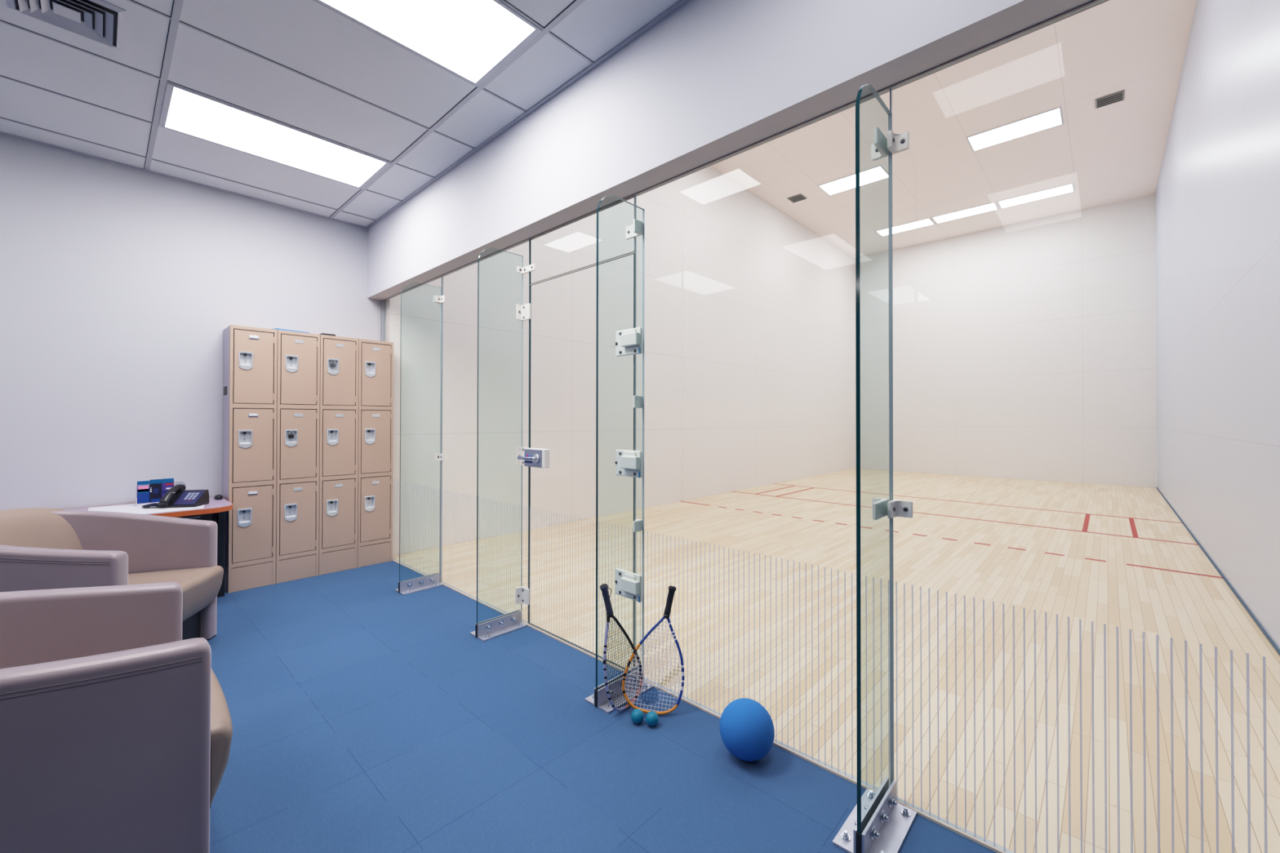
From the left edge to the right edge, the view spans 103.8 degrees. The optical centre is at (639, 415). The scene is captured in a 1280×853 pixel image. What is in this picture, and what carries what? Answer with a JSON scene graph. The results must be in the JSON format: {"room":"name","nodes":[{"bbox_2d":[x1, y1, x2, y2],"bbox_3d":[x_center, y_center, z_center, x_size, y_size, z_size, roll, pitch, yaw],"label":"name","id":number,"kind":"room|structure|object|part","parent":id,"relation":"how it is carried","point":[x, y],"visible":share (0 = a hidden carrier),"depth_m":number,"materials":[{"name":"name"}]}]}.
{"room":"racquetball viewing lounge","nodes":[
{"label":"racquetball viewing lounge","id":0,"kind":"room"},
{"bbox_2d":[0,133,381,510],"bbox_3d":[-5.152,-0.383,2.381,0.120,3.491,7.666,0,-1,43],"label":"wall","id":1,"kind":"structure","parent":0,"point":[121,286],"depth_m":3.74,"materials":[{"name":"paint"}]},
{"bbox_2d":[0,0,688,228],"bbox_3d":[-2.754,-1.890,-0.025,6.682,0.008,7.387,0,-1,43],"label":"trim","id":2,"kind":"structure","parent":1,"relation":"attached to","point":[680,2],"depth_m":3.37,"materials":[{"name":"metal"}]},
{"bbox_2d":[380,300,385,341],"bbox_3d":[-2.580,0.111,5.032,0.031,2.534,0.032,0,-1,43],"label":"trim","id":3,"kind":"structure","parent":1,"relation":"attached to","point":[382,301],"depth_m":5.03,"materials":[{"name":"metal"}]},
{"bbox_2d":[0,0,679,226],"bbox_3d":[-2.754,-1.920,-0.025,6.682,0.050,7.387,0,-1,43],"label":"ceiling","id":4,"kind":"structure","parent":0,"point":[308,37],"depth_m":2.83,"materials":[{"name":"tile"}]},
{"bbox_2d":[6,0,125,50],"bbox_3d":[-2.636,-1.862,2.311,0.370,0.025,0.370,0,-1,43],"label":"ceiling vent","id":5,"kind":"object","parent":4,"relation":"in","point":[94,20],"visible":1,"depth_m":2.33,"materials":[{"name":"grey metal"}]},
{"bbox_3d":[-2.636,-1.855,2.311,0.084,0.004,0.084,0,-1,43],"label":"plate","id":6,"kind":"part","parent":5,"relation":"part of","materials":[{"name":"grey metal"}]},
{"bbox_2d":[158,82,391,189],"bbox_3d":[-2.458,-1.861,3.456,0.603,0.008,1.202,0,-1,43],"label":"recessed light","id":7,"kind":"object","parent":4,"relation":"in","point":[184,111],"visible":1,"depth_m":3.37,"materials":[{"name":"white plastic"}]},
{"bbox_2d":[0,0,593,220],"bbox_3d":[-2.754,-1.892,-0.025,6.682,0.004,7.387,0,-1,43],"label":"ceiling grid","id":8,"kind":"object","parent":4,"relation":"attached to","point":[177,7],"depth_m":2.83,"materials":[{"name":"metal"}]},
{"bbox_2d":[315,0,542,86],"bbox_3d":[-1.102,-1.870,2.196,0.603,0.008,1.202,0,-1,43],"label":"recessed light","id":9,"kind":"object","parent":4,"relation":"in","point":[471,40],"visible":1,"depth_m":2.42,"materials":[{"name":"white plastic"}]},
{"bbox_2d":[385,165,854,555],"bbox_3d":[1.733,-1.579,9.595,0.120,6.020,12.499,0,-1,43],"label":"wall","id":10,"kind":"structure","parent":0,"point":[749,316],"depth_m":7.51,"materials":[{"name":"white paint"}]},
{"bbox_2d":[367,0,1092,300],"bbox_3d":[-0.140,-2.913,2.706,6.802,3.471,0.159,0,-1,43],"label":"wall header","id":11,"kind":"structure","parent":0,"point":[711,80],"depth_m":2.32,"materials":[{"name":"paint"}]},
{"bbox_2d":[383,275,441,575],"bbox_3d":[-2.107,0.108,4.596,1.252,2.534,0.013,0,-1,43],"label":"window","id":12,"kind":"structure","parent":11,"relation":"in","point":[441,276],"depth_m":4.50,"materials":[{"name":"clear glass"}]},
{"bbox_2d":[440,240,530,623],"bbox_3d":[-1.188,0.102,3.742,1.247,2.534,0.013,0,-1,43],"label":"window","id":13,"kind":"structure","parent":11,"relation":"in","point":[442,489],"depth_m":3.72,"materials":[{"name":"clear glass"}]},
{"bbox_2d":[528,195,634,284],"bbox_3d":[-0.377,-1.022,2.999,0.956,0.297,0.013,0,-1,43],"label":"window","id":14,"kind":"structure","parent":11,"relation":"in","point":[633,195],"depth_m":3.03,"materials":[{"name":"clear glass"}]},
{"bbox_2d":[382,0,1109,300],"bbox_3d":[-0.366,-1.173,2.991,6.066,0.004,0.026,0,-1,43],"label":"trim","id":15,"kind":"structure","parent":11,"relation":"attached to","point":[1092,1],"depth_m":1.95,"materials":[{"name":"grey metal"}]},
{"bbox_2d":[634,88,889,790],"bbox_3d":[0.438,0.092,2.231,1.264,2.534,0.013,0,-1,43],"label":"glass panel","id":16,"kind":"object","parent":11,"relation":"in","point":[887,90],"depth_m":2.09,"materials":[{"name":"clear glass"}]},
{"bbox_2d":[517,253,642,670],"bbox_3d":[-0.388,0.248,2.931,1.016,2.226,0.109,0,-1,43],"label":"door","id":17,"kind":"structure","parent":16,"relation":"attached to","point":[628,584],"depth_m":2.78,"materials":[{"name":"clear glass"}]},
{"bbox_3d":[-0.734,0.269,3.188,0.151,0.020,0.020,0,-1,40],"label":"lever arm","id":18,"kind":"part","parent":17,"relation":"part of"},
{"bbox_3d":[-0.683,0.269,3.201,0.184,0.108,0.004,0,-1,43],"label":"lock plate","id":19,"kind":"part","parent":17,"relation":"part of","materials":[{"name":"silver metal"}]},
{"bbox_3d":[-0.664,0.269,3.155,0.060,0.060,0.039,0,-1,43],"label":"lever","id":20,"kind":"part","parent":17,"relation":"part of","materials":[{"name":"silver metal"}]},
{"bbox_2d":[440,0,1267,852],"bbox_3d":[0.102,0.094,2.542,4.779,2.534,0.013,0,-1,43],"label":"glass panel","id":21,"kind":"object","parent":11,"relation":"in","point":[904,802],"depth_m":1.46,"materials":[{"name":"clear glass"}]},
{"bbox_2d":[207,468,1279,852],"bbox_3d":[1.551,1.449,4.583,6.922,0.121,20.286,0,-1,43],"label":"floor","id":22,"kind":"structure","parent":0,"point":[1113,556],"depth_m":2.55,"materials":[{"name":"brown wood"}]},
{"bbox_2d":[0,507,223,640],"bbox_3d":[-2.936,0.932,2.661,0.937,0.872,0.892,0,0,-13],"label":"tub chair","id":23,"kind":"object","parent":22,"relation":"on","point":[41,548],"visible":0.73,"depth_m":2.89,"materials":[{"name":"beige leather"}]},
{"bbox_3d":[-3.235,0.751,2.593,0.213,0.512,0.644,0,0,-13],"label":"backrest","id":24,"kind":"part","parent":23,"relation":"part of","materials":[{"name":"beige plastic"}]},
{"bbox_3d":[-2.946,0.925,2.347,0.950,0.856,0.329,0,0,10],"label":"arm","id":25,"kind":"part","parent":23,"relation":"part of","materials":[{"name":"beige plastic"}]},
{"bbox_3d":[-2.856,1.036,2.679,0.772,0.235,0.744,0,0,-13],"label":"seat","id":26,"kind":"part","parent":23,"relation":"part of","materials":[{"name":"beige plastic"}]},
{"bbox_2d":[0,582,232,852],"bbox_3d":[-1.786,0.923,1.414,0.892,0.872,0.937,0,-1,43],"label":"tub chair","id":27,"kind":"object","parent":22,"relation":"on","point":[116,727],"visible":1,"depth_m":1.31,"materials":[{"name":"beige leather"}]},
{"bbox_3d":[-2.064,0.920,1.561,0.329,0.856,0.950,0,0,20],"label":"arm","id":28,"kind":"part","parent":27,"relation":"part of","materials":[{"name":"beige plastic"}]},
{"bbox_3d":[-1.730,1.027,1.473,0.744,0.235,0.772,0,-1,43],"label":"seat","id":29,"kind":"part","parent":27,"relation":"part of","materials":[{"name":"beige plastic"}]},
{"bbox_2d":[64,496,232,597],"bbox_3d":[-3.619,1.011,3.395,0.703,0.722,1.298,0,-1,43],"label":"desk","id":30,"kind":"object","parent":22,"relation":"on","point":[215,511],"visible":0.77,"depth_m":3.72,"materials":[{"name":"white laminate"}]},
{"bbox_2d":[88,503,204,514],"bbox_3d":[-3.456,0.650,3.559,0.605,0.002,0.615,0,-1,43],"label":"desk pad","id":31,"kind":"object","parent":30,"relation":"on","point":[131,508],"visible":0.4,"depth_m":3.50,"materials":[{"name":"white paper"}]},
{"bbox_2d":[136,478,174,506],"bbox_3d":[-3.559,0.560,3.692,0.034,0.178,0.204,0,-1,43],"label":"stand","id":32,"kind":"object","parent":31,"relation":"on","point":[144,504],"visible":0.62,"depth_m":3.63,"materials":[{"name":"clear plastic"}]},
{"bbox_2d":[137,480,149,503],"bbox_3d":[-3.600,0.558,3.641,0.006,0.172,0.064,0,-1,43],"label":"brochure","id":33,"kind":"object","parent":32,"relation":"in","point":[143,486],"visible":0.99,"depth_m":3.64,"materials":[{"name":"blue paper"}]},
{"bbox_3d":[-3.598,0.545,3.639,0.001,0.028,0.058,0,-1,43],"label":"printed panel","id":34,"kind":"part","parent":33,"relation":"part of","materials":[{"name":"paper"}]},
{"bbox_3d":[-3.598,0.528,3.639,0.001,0.043,0.058,0,-1,43],"label":"printed panel","id":35,"kind":"part","parent":33,"relation":"part of","materials":[{"name":"pink paper"}]},
{"bbox_2d":[149,479,161,502],"bbox_3d":[-3.555,0.556,3.686,0.006,0.178,0.062,0,-1,43],"label":"brochure","id":36,"kind":"object","parent":32,"relation":"in","point":[155,485],"visible":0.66,"depth_m":3.68,"materials":[{"name":"blue paper"}]},
{"bbox_3d":[-3.553,0.625,3.684,0.001,0.032,0.050,0,-1,43],"label":"printed panel","id":37,"kind":"part","parent":36,"relation":"part of","materials":[{"name":"blue paper"}]},
{"bbox_3d":[-3.552,0.552,3.686,0.001,0.036,0.028,0,-1,43],"label":"printed panel","id":38,"kind":"part","parent":36,"relation":"part of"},
{"bbox_2d":[161,478,173,497],"bbox_3d":[-3.513,0.556,3.735,0.006,0.179,0.066,0,-1,43],"label":"brochure","id":39,"kind":"object","parent":32,"relation":"in","point":[166,483],"visible":0.54,"depth_m":3.73,"materials":[{"name":"blue paper"}]},
{"bbox_2d":[142,484,208,508],"bbox_3d":[-3.342,0.575,3.604,0.337,0.147,0.214,0,0,-12],"label":"desk phone","id":40,"kind":"object","parent":31,"relation":"on","point":[177,496],"visible":1,"depth_m":3.60,"materials":[{"name":"black plastic"}]},
{"bbox_3d":[-3.246,0.591,3.618,0.130,0.079,0.116,0,0,-12],"label":"plate","id":41,"kind":"part","parent":40,"relation":"part of","materials":[{"name":"blue plastic"}]},
{"bbox_2d":[174,481,185,485],"bbox_3d":[-3.535,0.577,3.821,0.014,0.148,0.115,0,-1,43],"label":"card","id":42,"kind":"object","parent":31,"relation":"on","point":[175,482],"visible":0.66,"depth_m":3.84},
{"bbox_3d":[-3.657,0.731,3.434,0.440,0.089,1.060,0,-1,43],"label":"drawer","id":43,"kind":"part","parent":30,"relation":"part of","materials":[{"name":"black metal"}]},
{"bbox_3d":[-3.837,0.980,3.613,0.030,0.588,1.240,0,-1,43],"label":"panel","id":44,"kind":"part","parent":30,"relation":"part of","materials":[{"name":"black metal"}]},
{"bbox_2d":[213,494,222,499],"bbox_3d":[-3.315,0.637,3.950,0.090,0.034,0.052,0,-1,43],"label":"small dark object","id":45,"kind":"object","parent":30,"relation":"on","point":[217,496],"visible":1,"depth_m":3.93,"materials":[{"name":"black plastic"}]},
{"bbox_3d":[-3.211,1.033,3.847,0.072,0.688,0.042,0,-1,43],"label":"leg","id":46,"kind":"part","parent":30,"relation":"part of","materials":[{"name":"black metal"}]},
{"bbox_2d":[222,324,277,593],"bbox_3d":[-3.209,0.335,4.125,0.329,2.090,0.307,0,-1,43],"label":"locker","id":47,"kind":"structure","parent":22,"relation":"on","point":[250,353],"depth_m":4.01,"materials":[{"name":"beige metal"}]},
{"bbox_3d":[-3.137,0.808,3.983,0.034,0.148,0.095,0,-1,43],"label":"handle","id":48,"kind":"part","parent":47,"relation":"part of","materials":[{"name":"silver metal"}]},
{"bbox_3d":[-3.136,0.185,3.988,0.034,0.148,0.095,0,-1,43],"label":"handle","id":49,"kind":"part","parent":47,"relation":"part of","materials":[{"name":"silver metal"}]},
{"bbox_3d":[-3.135,-0.437,3.993,0.034,0.148,0.095,0,-1,43],"label":"handle","id":50,"kind":"part","parent":47,"relation":"part of","materials":[{"name":"silver metal"}]},
{"bbox_3d":[-3.100,1.285,4.017,0.018,0.185,0.264,0,-1,43],"label":"kick plate","id":51,"kind":"part","parent":47,"relation":"part of","materials":[{"name":"beige metal"}]},
{"bbox_3d":[-3.097,0.858,4.018,0.012,0.583,0.253,0,-1,43],"label":"locker door","id":52,"kind":"part","parent":47,"relation":"part of","materials":[{"name":"beige metal"}]},
{"bbox_3d":[-3.096,0.233,4.023,0.012,0.578,0.253,0,-1,43],"label":"locker door","id":53,"kind":"part","parent":47,"relation":"part of","materials":[{"name":"beige metal"}]},
{"bbox_3d":[-3.095,-0.390,4.028,0.012,0.577,0.253,0,-1,43],"label":"locker door","id":54,"kind":"part","parent":47,"relation":"part of","materials":[{"name":"beige metal"}]},
{"bbox_2d":[275,329,319,583],"bbox_3d":[-2.999,0.337,4.351,0.329,2.090,0.304,0,-1,43],"label":"locker","id":55,"kind":"structure","parent":22,"relation":"on","point":[298,374],"depth_m":4.24,"materials":[{"name":"beige metal"}]},
{"bbox_2d":[288,431,293,438],"bbox_3d":[-2.922,0.159,4.208,0.016,0.057,0.038,0,-1,43],"label":"padlock","id":56,"kind":"object","parent":55,"relation":"attached to","point":[290,436],"visible":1,"depth_m":4.20,"materials":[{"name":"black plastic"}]},
{"bbox_3d":[-2.928,0.810,4.207,0.034,0.148,0.095,0,-1,43],"label":"handle","id":57,"kind":"part","parent":55,"relation":"part of","materials":[{"name":"silver metal"}]},
{"bbox_3d":[-2.927,0.187,4.213,0.034,0.148,0.095,0,-1,43],"label":"handle","id":58,"kind":"part","parent":55,"relation":"part of","materials":[{"name":"silver metal"}]},
{"bbox_2d":[274,328,309,333],"bbox_3d":[-3.017,-0.717,4.290,0.169,0.015,0.288,0,-1,36],"label":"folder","id":59,"kind":"object","parent":55,"relation":"on","point":[275,328],"visible":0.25,"depth_m":4.23,"materials":[{"name":"paper"}]},
{"bbox_3d":[-2.927,-0.435,4.218,0.034,0.148,0.095,0,-1,43],"label":"handle","id":60,"kind":"part","parent":55,"relation":"part of","materials":[{"name":"silver metal"}]},
{"bbox_3d":[-2.892,1.288,4.242,0.018,0.185,0.264,0,-1,43],"label":"kick plate","id":61,"kind":"part","parent":55,"relation":"part of","materials":[{"name":"beige metal"}]},
{"bbox_3d":[-2.888,0.861,4.242,0.012,0.583,0.253,0,-1,43],"label":"locker door","id":62,"kind":"part","parent":55,"relation":"part of","materials":[{"name":"beige metal"}]},
{"bbox_3d":[-2.884,0.618,4.237,0.003,0.026,0.063,0,-1,43],"label":"number plate","id":63,"kind":"part","parent":55,"relation":"part of","materials":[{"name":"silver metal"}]},
{"bbox_3d":[-2.887,0.235,4.248,0.012,0.578,0.253,0,-1,43],"label":"locker door","id":64,"kind":"part","parent":55,"relation":"part of","materials":[{"name":"beige metal"}]},
{"bbox_3d":[-2.884,-0.005,4.242,0.003,0.026,0.063,0,-1,43],"label":"number plate","id":65,"kind":"part","parent":55,"relation":"part of","materials":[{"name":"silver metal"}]},
{"bbox_3d":[-2.886,-0.387,4.253,0.012,0.577,0.253,0,-1,43],"label":"locker door","id":66,"kind":"part","parent":55,"relation":"part of","materials":[{"name":"beige metal"}]},
{"bbox_3d":[-2.883,-0.627,4.247,0.003,0.026,0.063,0,-1,43],"label":"number plate","id":67,"kind":"part","parent":55,"relation":"part of","materials":[{"name":"silver metal"}]},
{"bbox_2d":[318,334,358,575],"bbox_3d":[-2.790,0.339,4.575,0.329,2.090,0.304,0,-1,43],"label":"locker","id":68,"kind":"structure","parent":22,"relation":"on","point":[339,384],"depth_m":4.46,"materials":[{"name":"beige metal"}]},
{"bbox_2d":[319,333,335,336],"bbox_3d":[-2.798,-0.716,4.478,0.150,0.016,0.110,0,-1,43],"label":"case","id":69,"kind":"object","parent":68,"relation":"on","point":[322,333],"visible":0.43,"depth_m":4.43,"materials":[{"name":"plastic"}]},
{"bbox_3d":[-2.719,0.812,4.432,0.034,0.148,0.095,0,-1,43],"label":"handle","id":70,"kind":"part","parent":68,"relation":"part of","materials":[{"name":"silver metal"}]},
{"bbox_3d":[-2.719,0.189,4.437,0.034,0.148,0.095,0,-1,43],"label":"handle","id":71,"kind":"part","parent":68,"relation":"part of","materials":[{"name":"silver metal"}]},
{"bbox_2d":[330,360,335,367],"bbox_3d":[-2.712,-0.461,4.438,0.016,0.057,0.038,0,-1,43],"label":"padlock","id":72,"kind":"object","parent":68,"relation":"attached to","point":[333,365],"visible":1,"depth_m":4.43,"materials":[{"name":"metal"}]},
{"bbox_3d":[-2.718,-0.433,4.442,0.034,0.148,0.095,0,-1,43],"label":"handle","id":73,"kind":"part","parent":68,"relation":"part of","materials":[{"name":"silver metal"}]},
{"bbox_3d":[-2.683,1.290,4.466,0.018,0.185,0.264,0,-1,43],"label":"kick plate","id":74,"kind":"part","parent":68,"relation":"part of","materials":[{"name":"beige metal"}]},
{"bbox_3d":[-2.679,0.863,4.467,0.012,0.583,0.253,0,-1,43],"label":"locker door","id":75,"kind":"part","parent":68,"relation":"part of","materials":[{"name":"beige metal"}]},
{"bbox_3d":[-2.675,0.620,4.461,0.003,0.026,0.063,0,-1,43],"label":"number plate","id":76,"kind":"part","parent":68,"relation":"part of","materials":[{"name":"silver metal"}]},
{"bbox_3d":[-2.678,0.237,4.472,0.012,0.578,0.253,0,-1,43],"label":"locker door","id":77,"kind":"part","parent":68,"relation":"part of","materials":[{"name":"beige metal"}]},
{"bbox_3d":[-2.675,-0.003,4.466,0.003,0.026,0.063,0,-1,43],"label":"number plate","id":78,"kind":"part","parent":68,"relation":"part of","materials":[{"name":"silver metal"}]},
{"bbox_3d":[-2.678,-0.385,4.478,0.012,0.577,0.253,0,-1,43],"label":"locker door","id":79,"kind":"part","parent":68,"relation":"part of","materials":[{"name":"beige metal"}]},
{"bbox_3d":[-2.674,-0.625,4.472,0.003,0.026,0.063,0,-1,43],"label":"number plate","id":80,"kind":"part","parent":68,"relation":"part of","materials":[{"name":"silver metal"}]},
{"bbox_2d":[357,338,393,568],"bbox_3d":[-2.582,0.341,4.800,0.329,2.090,0.304,0,-1,43],"label":"locker","id":81,"kind":"structure","parent":22,"relation":"on","point":[375,357],"depth_m":4.69,"materials":[{"name":"beige metal"}]},
{"bbox_3d":[-2.510,0.814,4.657,0.034,0.148,0.095,0,-1,43],"label":"handle","id":82,"kind":"part","parent":81,"relation":"part of","materials":[{"name":"silver metal"}]},
{"bbox_3d":[-2.510,0.191,4.662,0.034,0.148,0.095,0,-1,43],"label":"handle","id":83,"kind":"part","parent":81,"relation":"part of","materials":[{"name":"silver metal"}]},
{"bbox_3d":[-2.509,-0.431,4.667,0.034,0.148,0.095,0,-1,43],"label":"handle","id":84,"kind":"part","parent":81,"relation":"part of","materials":[{"name":"silver metal"}]},
{"bbox_3d":[-2.470,0.865,4.692,0.012,0.583,0.253,0,-1,43],"label":"locker door","id":85,"kind":"part","parent":81,"relation":"part of","materials":[{"name":"beige metal"}]},
{"bbox_3d":[-2.474,1.292,4.691,0.018,0.185,0.264,0,-1,43],"label":"kick plate","id":86,"kind":"part","parent":81,"relation":"part of","materials":[{"name":"beige metal"}]},
{"bbox_3d":[-2.470,0.239,4.697,0.012,0.578,0.253,0,-1,43],"label":"locker door","id":87,"kind":"part","parent":81,"relation":"part of","materials":[{"name":"beige metal"}]},
{"bbox_3d":[-2.466,0.622,4.686,0.003,0.026,0.063,0,-1,43],"label":"number plate","id":88,"kind":"part","parent":81,"relation":"part of","materials":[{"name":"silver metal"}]},
{"bbox_3d":[-2.469,-0.383,4.702,0.012,0.577,0.253,0,-1,43],"label":"locker door","id":89,"kind":"part","parent":81,"relation":"part of","materials":[{"name":"beige metal"}]},
{"bbox_2d":[395,282,445,595],"bbox_3d":[-1.764,0.157,4.041,0.164,2.446,0.332,0,-1,43],"label":"glass fin","id":90,"kind":"object","parent":22,"relation":"on","point":[430,581],"visible":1,"depth_m":4.04,"materials":[{"name":"glass"}]},
{"bbox_2d":[470,247,535,641],"bbox_3d":[-0.876,0.151,3.215,0.230,2.446,0.332,0,-1,43],"label":"glass fin","id":91,"kind":"object","parent":22,"relation":"on","point":[486,630],"visible":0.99,"depth_m":3.27,"materials":[{"name":"glass"}]},
{"bbox_3d":[-0.898,0.145,3.239,0.013,2.433,0.323,0,-1,43],"label":"glass pane","id":92,"kind":"part","parent":91,"relation":"part of","materials":[{"name":"clear glass"}]},
{"bbox_2d":[584,195,653,713],"bbox_3d":[-0.109,0.146,2.502,0.204,2.446,0.332,0,-1,43],"label":"glass fin","id":93,"kind":"object","parent":22,"relation":"on","point":[599,699],"visible":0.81,"depth_m":2.45,"materials":[{"name":"glass"}]},
{"bbox_3d":[-0.093,0.140,2.490,0.013,2.433,0.323,0,-1,43],"label":"glass pane","id":94,"kind":"part","parent":93,"relation":"part of","materials":[{"name":"clear glass"}]},
{"bbox_2d":[600,583,642,711],"bbox_3d":[-0.076,1.077,2.363,0.227,0.573,0.110,0,-1,-25],"label":"racket","id":95,"kind":"object","parent":22,"relation":"on","point":[604,588],"visible":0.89,"depth_m":2.35,"materials":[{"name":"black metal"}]},
{"bbox_3d":[-0.147,0.891,2.345,0.017,0.177,0.052,-12,-7,42],"label":"wrist cord","id":96,"kind":"part","parent":95,"relation":"part of","materials":[{"name":"black fabric"}]},
{"bbox_3d":[-0.086,1.145,2.371,0.017,0.443,0.238,-12,-7,42],"label":"frame","id":97,"kind":"part","parent":95,"relation":"part of","materials":[{"name":"black metal"}]},
{"bbox_2d":[631,709,644,724],"bbox_3d":[-0.011,1.339,2.237,0.058,0.058,0.058,0,-1,43],"label":"racquetball","id":98,"kind":"object","parent":22,"relation":"on","point":[637,715],"visible":1,"depth_m":2.22,"materials":[{"name":"teal rubber"}]},
{"bbox_2d":[645,711,658,726],"bbox_3d":[0.054,1.339,2.220,0.058,0.058,0.058,0,-1,43],"label":"racquetball","id":99,"kind":"object","parent":22,"relation":"on","point":[651,717],"visible":1,"depth_m":2.20,"materials":[{"name":"teal rubber"}]},
{"bbox_2d":[622,585,684,715],"bbox_3d":[0.069,1.092,2.329,0.284,0.542,0.150,0,-1,-25],"label":"racket","id":100,"kind":"object","parent":22,"relation":"on","point":[672,589],"visible":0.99,"depth_m":2.34,"materials":[{"name":"blue paint"}]},
{"bbox_2d":[392,558,1016,852],"bbox_3d":[-0.371,1.369,2.968,6.066,0.009,0.030,0,-1,43],"label":"trim","id":101,"kind":"structure","parent":22,"relation":"on","point":[945,825],"depth_m":2.00,"materials":[{"name":"silver metal"}]},
{"bbox_2d":[719,697,774,761],"bbox_3d":[0.429,1.259,2.018,0.216,0.216,0.216,0,-1,43],"label":"ball","id":102,"kind":"object","parent":22,"relation":"on","point":[747,731],"visible":1,"depth_m":1.95,"materials":[{"name":"blue rubber"}]},
{"bbox_2d":[832,84,916,852],"bbox_3d":[0.784,0.141,1.672,0.164,2.446,0.332,0,-1,43],"label":"glass fin","id":103,"kind":"object","parent":22,"relation":"on","point":[877,824],"visible":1,"depth_m":1.67,"materials":[{"name":"glass"}]},
{"bbox_3d":[0.786,0.134,1.673,0.013,2.433,0.323,0,-1,43],"label":"glass pane","id":104,"kind":"part","parent":103,"relation":"part of","materials":[{"name":"clear glass"}]},
{"bbox_2d":[711,0,1196,257],"bbox_3d":[3.994,-4.563,7.604,6.170,0.120,12.619,0,-1,43],"label":"ceiling","id":105,"kind":"structure","parent":0,"point":[1113,153],"depth_m":8.17,"materials":[{"name":"white paint"}]},
{"bbox_2d":[786,193,806,202],"bbox_3d":[3.230,-4.475,10.332,0.300,0.011,0.290,0,-1,43],"label":"ceiling vent","id":106,"kind":"object","parent":105,"relation":"in","point":[800,197],"visible":1,"depth_m":10.32,"materials":[{"name":"metal"}]},
{"bbox_2d":[817,173,855,195],"bbox_3d":[3.912,-4.481,9.742,0.719,0.008,0.589,0,-1,43],"label":"recessed light","id":107,"kind":"object","parent":105,"relation":"in","point":[846,183],"depth_m":9.77,"materials":[{"name":"white plastic"}]},
{"bbox_2d":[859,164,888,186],"bbox_3d":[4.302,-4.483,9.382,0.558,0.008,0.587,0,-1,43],"label":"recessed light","id":108,"kind":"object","parent":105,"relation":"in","point":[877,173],"depth_m":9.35,"materials":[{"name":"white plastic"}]},
{"bbox_2d":[875,217,934,236],"bbox_3d":[6.268,-4.460,11.897,1.167,0.008,0.480,0,-1,43],"label":"recessed light","id":109,"kind":"object","parent":105,"relation":"in","point":[926,222],"visible":1,"depth_m":11.82,"materials":[{"name":"white plastic"}]},
{"bbox_2d":[931,201,998,223],"bbox_3d":[7.153,-4.465,11.074,1.180,0.008,0.480,0,-1,43],"label":"recessed light","id":110,"kind":"object","parent":105,"relation":"in","point":[993,206],"visible":1,"depth_m":11.03,"materials":[{"name":"white plastic"}]},
{"bbox_2d":[966,106,1063,151],"bbox_3d":[5.891,-4.493,7.915,1.178,0.008,0.576,0,-1,43],"label":"recessed light","id":111,"kind":"object","parent":105,"relation":"in","point":[1053,117],"visible":1,"depth_m":7.87,"materials":[{"name":"white plastic"}]},
{"bbox_2d":[997,182,1075,208],"bbox_3d":[8.053,-4.471,10.238,1.207,0.008,0.480,0,-1,43],"label":"recessed light","id":112,"kind":"object","parent":105,"relation":"in","point":[1069,188],"visible":1,"depth_m":10.22,"materials":[{"name":"white plastic"}]},
{"bbox_2d":[1095,89,1124,108],"bbox_3d":[6.674,-4.497,7.137,0.300,0.011,0.290,0,-1,43],"label":"ceiling vent","id":113,"kind":"object","parent":105,"relation":"in","point":[1117,96],"visible":1,"depth_m":7.13,"materials":[{"name":"metal"}]},
{"bbox_3d":[6.730,-4.495,7.197,0.262,0.008,0.036,0,-1,43],"label":"blade","id":114,"kind":"part","parent":113,"relation":"part of","materials":[{"name":"metal"}]},
{"bbox_3d":[6.690,-4.495,7.154,0.262,0.008,0.036,0,-1,43],"label":"blade","id":115,"kind":"part","parent":113,"relation":"part of","materials":[{"name":"metal"}]},
{"bbox_3d":[6.651,-4.495,7.112,0.262,0.008,0.036,0,-1,43],"label":"blade","id":116,"kind":"part","parent":113,"relation":"part of","materials":[{"name":"metal"}]},
{"bbox_3d":[6.612,-4.496,7.069,0.262,0.008,0.036,0,-1,43],"label":"blade","id":117,"kind":"part","parent":113,"relation":"part of","materials":[{"name":"metal"}]},
{"bbox_2d":[853,194,1157,488],"bbox_3d":[8.245,-1.550,12.156,6.170,6.020,0.120,0,-1,43],"label":"wall","id":118,"kind":"structure","parent":0,"point":[1027,349],"depth_m":11.58,"materials":[{"name":"white paint"}]},
{"bbox_2d":[1155,0,1279,649],"bbox_3d":[6.164,-1.607,5.476,0.120,6.020,12.499,0,-1,43],"label":"wall","id":119,"kind":"structure","parent":0,"point":[1217,194],"depth_m":4.20,"materials":[{"name":"white paint"}]},
{"bbox_2d":[1155,487,1279,655],"bbox_3d":[6.114,1.397,5.500,0.014,0.011,12.489,0,-1,43],"label":"baseboard","id":120,"kind":"structure","parent":119,"relation":"attached to","point":[1277,649],"depth_m":3.94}
]}

